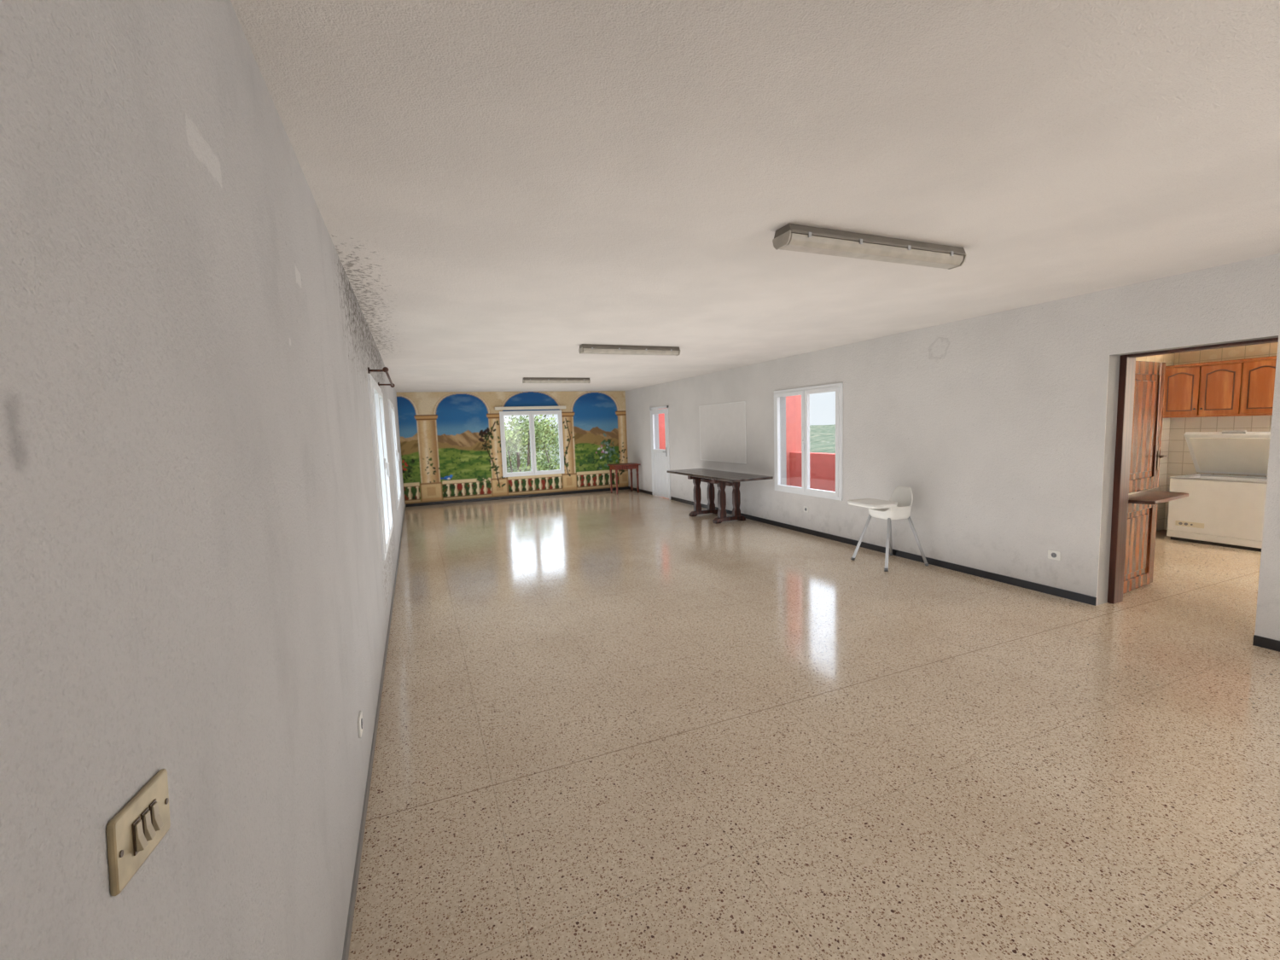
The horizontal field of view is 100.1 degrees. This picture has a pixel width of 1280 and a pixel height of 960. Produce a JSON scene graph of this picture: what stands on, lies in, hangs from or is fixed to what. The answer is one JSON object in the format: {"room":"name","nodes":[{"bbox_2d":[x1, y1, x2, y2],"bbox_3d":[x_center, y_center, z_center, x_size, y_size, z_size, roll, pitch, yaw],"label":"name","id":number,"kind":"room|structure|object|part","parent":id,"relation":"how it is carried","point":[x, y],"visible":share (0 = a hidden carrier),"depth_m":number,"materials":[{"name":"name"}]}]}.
{"room":"community hall","nodes":[
{"label":"community hall","id":0,"kind":"room"},
{"bbox_2d":[0,0,405,959],"bbox_3d":[-2.669,-0.111,5.351,0.200,2.565,14.716,-4,6,-22],"label":"wall","id":1,"kind":"structure","parent":0,"point":[196,585],"depth_m":0.73,"materials":[{"name":"paint"}]},
{"bbox_2d":[105,768,170,896],"bbox_3d":[-0.541,0.379,0.587,0.015,0.087,0.131,-4,6,-22],"label":"light switch","id":2,"kind":"object","parent":1,"relation":"attached to","point":[137,829],"visible":1,"depth_m":0.57,"materials":[{"name":"beige plastic"}]},
{"bbox_2d":[357,710,363,738],"bbox_3d":[-1.214,1.061,2.330,0.013,0.080,0.100,-4,6,-22],"label":"wall socket","id":3,"kind":"object","parent":1,"relation":"attached to","point":[360,724],"visible":1,"depth_m":2.30,"materials":[{"name":"white plastic"}]},
{"bbox_2d":[341,505,405,959],"bbox_3d":[-2.488,1.141,5.411,0.008,0.050,14.496,-4,6,-22],"label":"baseboard","id":4,"kind":"structure","parent":1,"relation":"attached to","point":[351,912],"depth_m":2.26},
{"bbox_2d":[366,373,393,560],"bbox_3d":[-2.377,-0.148,4.929,0.120,1.484,1.504,-4,6,-22],"label":"window","id":5,"kind":"structure","parent":1,"relation":"in","point":[375,396],"depth_m":4.83,"materials":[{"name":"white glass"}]},
{"bbox_3d":[-2.243,-0.120,4.601,0.054,1.392,0.702,-4,6,-22],"label":"sash","id":6,"kind":"part","parent":5,"relation":"part of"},
{"bbox_3d":[-2.517,-0.175,5.254,0.054,1.392,0.702,-4,6,-22],"label":"sash","id":7,"kind":"part","parent":5,"relation":"part of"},
{"bbox_3d":[-2.337,-0.116,4.948,0.036,0.170,0.044,-4,6,-22],"label":"handle","id":8,"kind":"part","parent":5,"relation":"part of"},
{"bbox_2d":[367,366,395,387],"bbox_3d":[-2.361,-0.932,4.924,0.151,0.050,1.504,-4,6,-22],"label":"curtain rod","id":9,"kind":"object","parent":1,"relation":"attached to","point":[385,369],"visible":0.99,"depth_m":4.33,"materials":[{"name":"brown wood"}]},
{"bbox_3d":[-2.312,-0.936,4.945,0.019,0.019,1.420,-4,6,-22],"label":"rod","id":10,"kind":"part","parent":9,"relation":"part of","materials":[{"name":"brown wood"}]},
{"bbox_2d":[387,399,401,510],"bbox_3d":[-3.716,-0.402,8.114,0.120,1.544,1.474,-4,6,-22],"label":"window","id":11,"kind":"structure","parent":1,"relation":"in","point":[395,455],"depth_m":7.55,"materials":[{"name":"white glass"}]},
{"bbox_3d":[-3.585,-0.376,7.794,0.054,1.452,0.687,-4,6,-22],"label":"sash","id":12,"kind":"part","parent":11,"relation":"part of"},
{"bbox_3d":[-3.853,-0.428,8.432,0.054,1.452,0.687,-4,6,-22],"label":"sash","id":13,"kind":"part","parent":11,"relation":"part of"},
{"bbox_2d":[395,390,628,504],"bbox_3d":[-2.876,-0.858,13.099,5.440,2.565,0.200,-4,6,-22],"label":"wall","id":14,"kind":"structure","parent":0,"point":[578,391],"depth_m":13.95,"materials":[{"name":"paint"}]},
{"bbox_2d":[396,390,628,504],"bbox_3d":[-2.842,-0.884,12.997,5.424,2.493,0.001,-4,6,-22],"label":"mural","id":15,"kind":"object","parent":14,"relation":"attached to","point":[450,441],"visible":0.98,"depth_m":12.68,"materials":[{"name":"paint"}]},
{"bbox_2d":[405,486,628,506],"bbox_3d":[-2.792,0.391,13.120,5.416,0.070,0.015,-4,6,-22],"label":"baseboard","id":16,"kind":"structure","parent":14,"relation":"attached to","point":[624,487],"depth_m":12.97,"materials":[{"name":"black tile"}]},
{"bbox_2d":[494,406,565,477],"bbox_3d":[-2.619,-0.949,13.074,1.720,1.677,0.130,-4,6,-22],"label":"window","id":17,"kind":"structure","parent":14,"relation":"in","point":[531,414],"depth_m":13.04,"materials":[{"name":"white plastic"}]},
{"bbox_3d":[-2.950,-0.874,12.950,0.707,1.482,0.054,-4,6,-22],"label":"sash","id":18,"kind":"part","parent":17,"relation":"part of","materials":[{"name":"white plastic"}]},
{"bbox_3d":[-2.636,-1.744,12.970,1.720,0.075,0.074,-4,6,-22],"label":"curtain rail","id":19,"kind":"part","parent":17,"relation":"part of","materials":[{"name":"white plastic"}]},
{"bbox_3d":[-2.291,-0.923,13.223,0.707,1.482,0.054,-4,6,-22],"label":"sash","id":20,"kind":"part","parent":17,"relation":"part of","materials":[{"name":"white plastic"}]},
{"bbox_2d":[230,0,1279,392],"bbox_3d":[1.759,-1.794,7.074,9.908,0.150,14.716,-4,6,-22],"label":"ceiling","id":21,"kind":"structure","parent":0,"point":[500,189],"depth_m":1.97,"materials":[{"name":"paint"}]},
{"bbox_2d":[522,377,590,383],"bbox_3d":[-1.526,-1.828,9.847,1.244,0.098,0.142,-4,6,-22],"label":"ceiling light","id":22,"kind":"object","parent":21,"relation":"attached to","point":[526,380],"visible":1,"depth_m":9.77,"materials":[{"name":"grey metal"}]},
{"bbox_2d":[523,379,589,383],"bbox_3d":[-1.526,-1.805,9.849,1.210,0.049,0.126,-4,6,-22],"label":"diffuser","id":23,"kind":"object","parent":22,"relation":"attached to","point":[525,381],"depth_m":9.79,"materials":[{"name":"white plastic"}]},
{"bbox_2d":[578,343,680,355],"bbox_3d":[-0.107,-1.535,6.345,1.244,0.098,0.142,-4,6,-22],"label":"ceiling light","id":24,"kind":"object","parent":21,"relation":"attached to","point":[584,348],"visible":1,"depth_m":6.28,"materials":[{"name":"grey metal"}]},
{"bbox_2d":[581,348,679,355],"bbox_3d":[-0.106,-1.513,6.347,1.210,0.049,0.126,-4,6,-22],"label":"diffuser","id":25,"kind":"object","parent":24,"relation":"attached to","point":[659,352],"depth_m":6.31,"materials":[{"name":"white plastic"}]},
{"bbox_2d":[772,223,966,269],"bbox_3d":[1.270,-1.245,2.890,1.244,0.098,0.142,-4,6,-22],"label":"ceiling light","id":26,"kind":"object","parent":21,"relation":"attached to","point":[791,236],"visible":1,"depth_m":2.81,"materials":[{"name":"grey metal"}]},
{"bbox_2d":[348,488,1279,959],"bbox_3d":[1.850,0.892,7.335,9.908,0.120,14.716,-4,6,-22],"label":"floor","id":27,"kind":"structure","parent":0,"point":[628,724],"depth_m":2.62,"materials":[{"name":"stone"}]},
{"bbox_2d":[607,462,640,494],"bbox_3d":[-0.391,-0.040,13.346,0.680,0.720,0.540,-4,6,-22],"label":"side table","id":28,"kind":"object","parent":27,"relation":"on","point":[631,466],"visible":1,"depth_m":13.20,"materials":[{"name":"brown wood"}]},
{"bbox_3d":[-0.723,-0.020,13.431,0.064,0.688,0.064,-4,6,-22],"label":"leg","id":29,"kind":"part","parent":28,"relation":"part of","materials":[{"name":"red wood"}]},
{"bbox_3d":[-0.565,0.011,13.054,0.064,0.688,0.064,-4,6,-22],"label":"leg","id":30,"kind":"part","parent":28,"relation":"part of","materials":[{"name":"red wood"}]},
{"bbox_3d":[-0.310,-0.305,13.103,0.340,0.060,0.007,-4,6,-22],"label":"drawer","id":31,"kind":"part","parent":28,"relation":"part of","materials":[{"name":"red wood"}]},
{"bbox_3d":[-0.216,-0.058,13.641,0.064,0.688,0.064,-4,6,-22],"label":"leg","id":32,"kind":"part","parent":28,"relation":"part of","materials":[{"name":"red wood"}]},
{"bbox_3d":[-0.058,-0.027,13.264,0.064,0.688,0.064,-4,6,-22],"label":"leg","id":33,"kind":"part","parent":28,"relation":"part of","materials":[{"name":"red wood"}]},
{"bbox_2d":[666,468,773,523],"bbox_3d":[1.298,0.270,9.273,0.728,0.778,2.300,-4,6,-22],"label":"trestle table","id":34,"kind":"object","parent":27,"relation":"on","point":[723,479],"visible":1,"depth_m":8.90,"materials":[{"name":"brown wood"}]},
{"bbox_3d":[1.023,0.266,9.570,0.120,0.579,0.080,-4,6,-22],"label":"leg","id":35,"kind":"part","parent":34,"relation":"part of","materials":[{"name":"brown wood"}]},
{"bbox_3d":[1.281,0.246,9.677,0.120,0.579,0.080,-4,6,-22],"label":"leg","id":36,"kind":"part","parent":34,"relation":"part of","materials":[{"name":"brown wood"}]},
{"bbox_3d":[1.344,0.329,8.807,0.120,0.579,0.080,-4,6,-22],"label":"leg","id":37,"kind":"part","parent":34,"relation":"part of","materials":[{"name":"brown wood"}]},
{"bbox_3d":[1.602,0.310,8.914,0.120,0.579,0.080,-4,6,-22],"label":"leg","id":38,"kind":"part","parent":34,"relation":"part of","materials":[{"name":"brown wood"}]},
{"bbox_2d":[847,485,929,571],"bbox_3d":[2.719,0.512,5.948,0.691,0.856,0.571,-4,6,-16],"label":"high chair","id":39,"kind":"object","parent":27,"relation":"on","point":[898,506],"visible":1,"depth_m":5.84,"materials":[{"name":"white plastic"}]},
{"bbox_3d":[2.534,0.643,6.114,0.215,0.536,0.032,1,6,24],"label":"leg","id":40,"kind":"part","parent":39,"relation":"part of","materials":[{"name":"grey metal"}]},
{"bbox_2d":[847,498,898,511],"bbox_3d":[2.541,0.280,5.874,0.372,0.094,0.478,-4,6,-22],"label":"tray","id":41,"kind":"object","parent":39,"relation":"on","point":[872,503],"depth_m":5.80,"materials":[{"name":"white plastic"}]},
{"bbox_3d":[2.650,0.676,5.730,0.032,0.536,0.216,2,7,32],"label":"leg","id":42,"kind":"part","parent":39,"relation":"part of","materials":[{"name":"grey metal"}]},
{"bbox_3d":[2.782,0.246,5.944,0.377,0.331,0.380,-4,6,-16],"label":"seat","id":43,"kind":"part","parent":39,"relation":"part of","materials":[{"name":"white plastic"}]},
{"bbox_3d":[2.908,0.620,6.225,0.032,0.536,0.216,2,7,32],"label":"leg","id":44,"kind":"part","parent":39,"relation":"part of","materials":[{"name":"grey metal"}]},
{"bbox_3d":[3.023,0.653,5.841,0.215,0.536,0.032,1,6,24],"label":"leg","id":45,"kind":"part","parent":39,"relation":"part of","materials":[{"name":"grey metal"}]},
{"bbox_2d":[1166,430,1270,552],"bbox_3d":[6.987,0.084,6.319,0.664,1.336,0.888,-4,6,-22],"label":"chest freezer","id":46,"kind":"object","parent":27,"relation":"on","point":[1218,509],"visible":0.83,"depth_m":6.29,"materials":[{"name":"white metal"}]},
{"bbox_3d":[6.618,0.534,6.451,0.006,0.060,0.260,-4,6,-22],"label":"control panel","id":47,"kind":"part","parent":46,"relation":"part of","materials":[{"name":"beige plastic"}]},
{"bbox_3d":[7.096,-0.312,6.332,0.055,0.620,0.880,-41,18,-15],"label":"lid","id":48,"kind":"part","parent":46,"relation":"part of","materials":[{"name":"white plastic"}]},
{"bbox_3d":[6.912,-0.558,6.234,0.035,0.025,0.200,-41,18,-15],"label":"handle","id":49,"kind":"part","parent":46,"relation":"part of","materials":[{"name":"white plastic"}]},
{"bbox_2d":[625,253,1279,640],"bbox_3d":[2.529,-0.498,7.505,0.200,2.565,14.716,-4,6,-22],"label":"wall","id":50,"kind":"structure","parent":0,"point":[1000,427],"depth_m":5.14,"materials":[{"name":"paint"}]},
{"bbox_2d":[649,405,670,499],"bbox_3d":[0.459,-0.630,12.196,0.135,2.060,0.960,-4,6,-22],"label":"door","id":51,"kind":"structure","parent":50,"relation":"in","point":[660,457],"depth_m":12.19,"materials":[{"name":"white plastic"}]},
{"bbox_3d":[0.481,-0.168,12.244,0.024,0.870,0.650,-4,6,-22],"label":"slat panel","id":52,"kind":"part","parent":51,"relation":"part of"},
{"bbox_2d":[698,401,746,464],"bbox_3d":[1.474,-0.855,9.710,0.010,1.048,1.570,-4,6,-22],"label":"board","id":53,"kind":"object","parent":50,"relation":"attached to","point":[723,438],"visible":1,"depth_m":9.62,"materials":[{"name":"paint"}]},
{"bbox_2d":[803,506,808,512],"bbox_3d":[2.392,0.423,7.722,0.013,0.080,0.100,-4,6,-22],"label":"wall socket","id":54,"kind":"object","parent":50,"relation":"attached to","point":[805,509],"visible":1,"depth_m":7.71,"materials":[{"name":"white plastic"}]},
{"bbox_2d":[773,382,843,500],"bbox_3d":[2.356,-0.546,7.626,0.120,1.534,1.424,-4,6,-22],"label":"window","id":55,"kind":"structure","parent":50,"relation":"in","point":[805,392],"depth_m":7.57,"materials":[{"name":"white plastic"}]},
{"bbox_3d":[2.229,-0.572,7.935,0.054,1.442,0.662,-4,6,-22],"label":"sash","id":56,"kind":"part","parent":55,"relation":"part of","materials":[{"name":"white plastic"}]},
{"bbox_3d":[2.318,-0.508,7.614,0.036,0.170,0.044,-4,6,-22],"label":"handle","id":57,"kind":"part","parent":55,"relation":"part of","materials":[{"name":"white plastic"}]},
{"bbox_3d":[2.488,-0.521,7.320,0.054,1.442,0.662,-4,6,-22],"label":"sash","id":58,"kind":"part","parent":55,"relation":"part of","materials":[{"name":"white plastic"}]},
{"bbox_2d":[628,486,1279,651],"bbox_3d":[2.512,0.758,7.494,0.012,0.070,14.516,-4,6,-22],"label":"baseboard","id":59,"kind":"structure","parent":50,"relation":"attached to","point":[1259,641],"depth_m":5.54,"materials":[{"name":"black tile"}]},
{"bbox_2d":[1047,549,1060,560],"bbox_3d":[3.652,0.662,4.725,0.013,0.080,0.100,-4,6,-22],"label":"wall socket","id":60,"kind":"object","parent":50,"relation":"attached to","point":[1054,555],"visible":1,"depth_m":4.72,"materials":[{"name":"white plastic"}]},
{"bbox_2d":[1122,360,1189,593],"bbox_3d":[4.422,-0.013,4.623,0.810,2.008,0.272,-5,6,-28],"label":"door","id":61,"kind":"structure","parent":50,"relation":"in","point":[1149,376],"depth_m":4.71,"materials":[{"name":"brown wood"}]},
{"bbox_3d":[4.388,0.570,4.759,0.470,0.503,0.034,-5,6,-28],"label":"raised panel","id":62,"kind":"part","parent":61,"relation":"part of","materials":[{"name":"brown wood"}]},
{"bbox_3d":[4.388,0.570,4.759,0.570,0.603,0.014,-5,6,-28],"label":"recessed panel","id":63,"kind":"part","parent":61,"relation":"part of","materials":[{"name":"brown wood"}]},
{"bbox_3d":[4.353,-0.461,4.659,0.470,0.800,0.034,-5,6,-28],"label":"raised panel","id":64,"kind":"part","parent":61,"relation":"part of","materials":[{"name":"brown wood"}]},
{"bbox_3d":[4.353,-0.461,4.659,0.570,0.900,0.014,-5,6,-28],"label":"recessed panel","id":65,"kind":"part","parent":61,"relation":"part of","materials":[{"name":"brown wood"}]},
{"bbox_3d":[4.670,-0.177,4.828,0.035,0.180,0.006,-5,6,-28],"label":"handle","id":66,"kind":"part","parent":61,"relation":"part of","materials":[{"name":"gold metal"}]},
{"bbox_3d":[4.636,-0.209,4.777,0.121,0.020,0.059,-5,6,-28],"label":"lever","id":67,"kind":"part","parent":61,"relation":"part of","materials":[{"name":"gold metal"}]},
{"bbox_2d":[1107,337,1278,604],"bbox_3d":[4.144,0.030,4.025,0.135,2.080,0.950,-4,6,-22],"label":"door frame","id":68,"kind":"structure","parent":50,"relation":"attached to","point":[1127,363],"depth_m":4.38,"materials":[{"name":"brown wood"}]},
{"bbox_2d":[1128,353,1174,530],"bbox_3d":[5.180,-0.484,6.437,3.868,2.565,0.200,-4,6,-22],"label":"wall","id":69,"kind":"structure","parent":0,"point":[1168,359],"depth_m":7.06,"materials":[{"name":"paint"}]},
{"bbox_2d":[1163,342,1278,529],"bbox_3d":[7.722,-0.491,5.628,0.200,2.565,3.650,-4,6,-22],"label":"wall","id":70,"kind":"structure","parent":0,"point":[1180,462],"depth_m":6.74,"materials":[{"name":"tile"}]},
{"bbox_2d":[1163,359,1244,418],"bbox_3d":[6.976,-1.109,6.607,0.341,0.655,0.720,-4,6,-22],"label":"upper cabinet","id":71,"kind":"object","parent":70,"relation":"attached to","point":[1209,388],"visible":0.86,"depth_m":6.51,"materials":[{"name":"orange wood"}]},
{"bbox_3d":[6.764,-1.102,6.714,0.008,0.454,0.224,-4,6,-22],"label":"raised panel","id":72,"kind":"part","parent":71,"relation":"part of","materials":[{"name":"orange wood"}]},
{"bbox_3d":[6.777,-1.107,6.720,0.018,0.587,0.348,-4,6,-22],"label":"door","id":73,"kind":"part","parent":71,"relation":"part of","materials":[{"name":"orange wood"}]},
{"bbox_3d":[6.903,-1.074,6.383,0.008,0.454,0.224,-4,6,-22],"label":"raised panel","id":74,"kind":"part","parent":71,"relation":"part of","materials":[{"name":"orange wood"}]},
{"bbox_3d":[6.917,-1.080,6.389,0.018,0.587,0.348,-4,6,-22],"label":"door","id":75,"kind":"part","parent":71,"relation":"part of","materials":[{"name":"orange wood"}]},
{"bbox_2d":[1239,355,1276,416],"bbox_3d":[7.254,-1.054,5.945,0.341,0.655,0.720,-4,6,-22],"label":"upper cabinet","id":76,"kind":"object","parent":70,"relation":"attached to","point":[1259,373],"visible":0.84,"depth_m":6.09,"materials":[{"name":"orange wood"}]},
{"bbox_3d":[7.042,-1.047,6.053,0.008,0.454,0.224,-4,6,-22],"label":"raised panel","id":77,"kind":"part","parent":76,"relation":"part of","materials":[{"name":"orange wood"}]},
{"label":"outside","id":78,"kind":"structure","parent":0,"visible":0},
{"bbox_2d":[507,424,835,471],"bbox_3d":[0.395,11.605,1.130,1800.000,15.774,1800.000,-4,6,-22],"label":"hillside","id":79,"kind":"structure","parent":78,"point":[822,437],"depth_m":421.23,"materials":[{"name":"green plant"}]},
{"bbox_2d":[504,417,539,472],"bbox_3d":[-10.200,1.903,34.856,8.251,11.765,6.949,-4,6,-22],"label":"tree","id":80,"kind":"object","parent":79,"relation":"on","point":[514,467],"visible":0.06,"depth_m":34.46,"materials":[{"name":"green plant"}]},
{"bbox_2d":[514,414,559,471],"bbox_3d":[-3.581,2.042,27.149,5.449,13.132,5.833,-4,6,-22],"label":"tree","id":81,"kind":"object","parent":79,"relation":"on","point":[543,459],"visible":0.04,"depth_m":26.29,"materials":[{"name":"green plant"}]},
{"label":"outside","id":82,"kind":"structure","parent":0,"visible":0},
{"bbox_2d":[504,414,559,472],"bbox_3d":[-4.318,3.233,19.321,4.758,11.331,5.316,1,6,31],"label":"tree","id":83,"kind":"object","parent":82,"point":[511,441],"visible":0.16,"depth_m":18.14,"materials":[{"name":"green plant"}]},
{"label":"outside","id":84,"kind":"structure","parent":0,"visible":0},
{"bbox_3d":[0.658,0.307,14.479,1.568,0.140,17.940,-4,6,-22],"label":"floor","id":85,"kind":"structure","parent":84,"visible":0},
{"bbox_2d":[658,408,665,449],"bbox_3d":[0.081,-1.531,16.010,0.590,3.260,3.200,-4,6,-22],"label":"wall","id":86,"kind":"structure","parent":85,"relation":"on","point":[661,416],"depth_m":14.50,"materials":[{"name":"paint"}]},
{"bbox_2d":[785,395,801,485],"bbox_3d":[2.824,-0.990,10.523,0.380,3.060,0.590,-4,6,-22],"label":"pillar","id":87,"kind":"structure","parent":85,"relation":"on","point":[793,403],"depth_m":10.25,"materials":[{"name":"red paint"}]},
{"bbox_2d":[790,451,835,491],"bbox_3d":[1.166,-0.349,14.639,0.180,1.100,17.940,-4,6,-22],"label":"parapet","id":88,"kind":"object","parent":85,"relation":"on","point":[822,465],"depth_m":9.59,"materials":[{"name":"red paint"}]}
]}

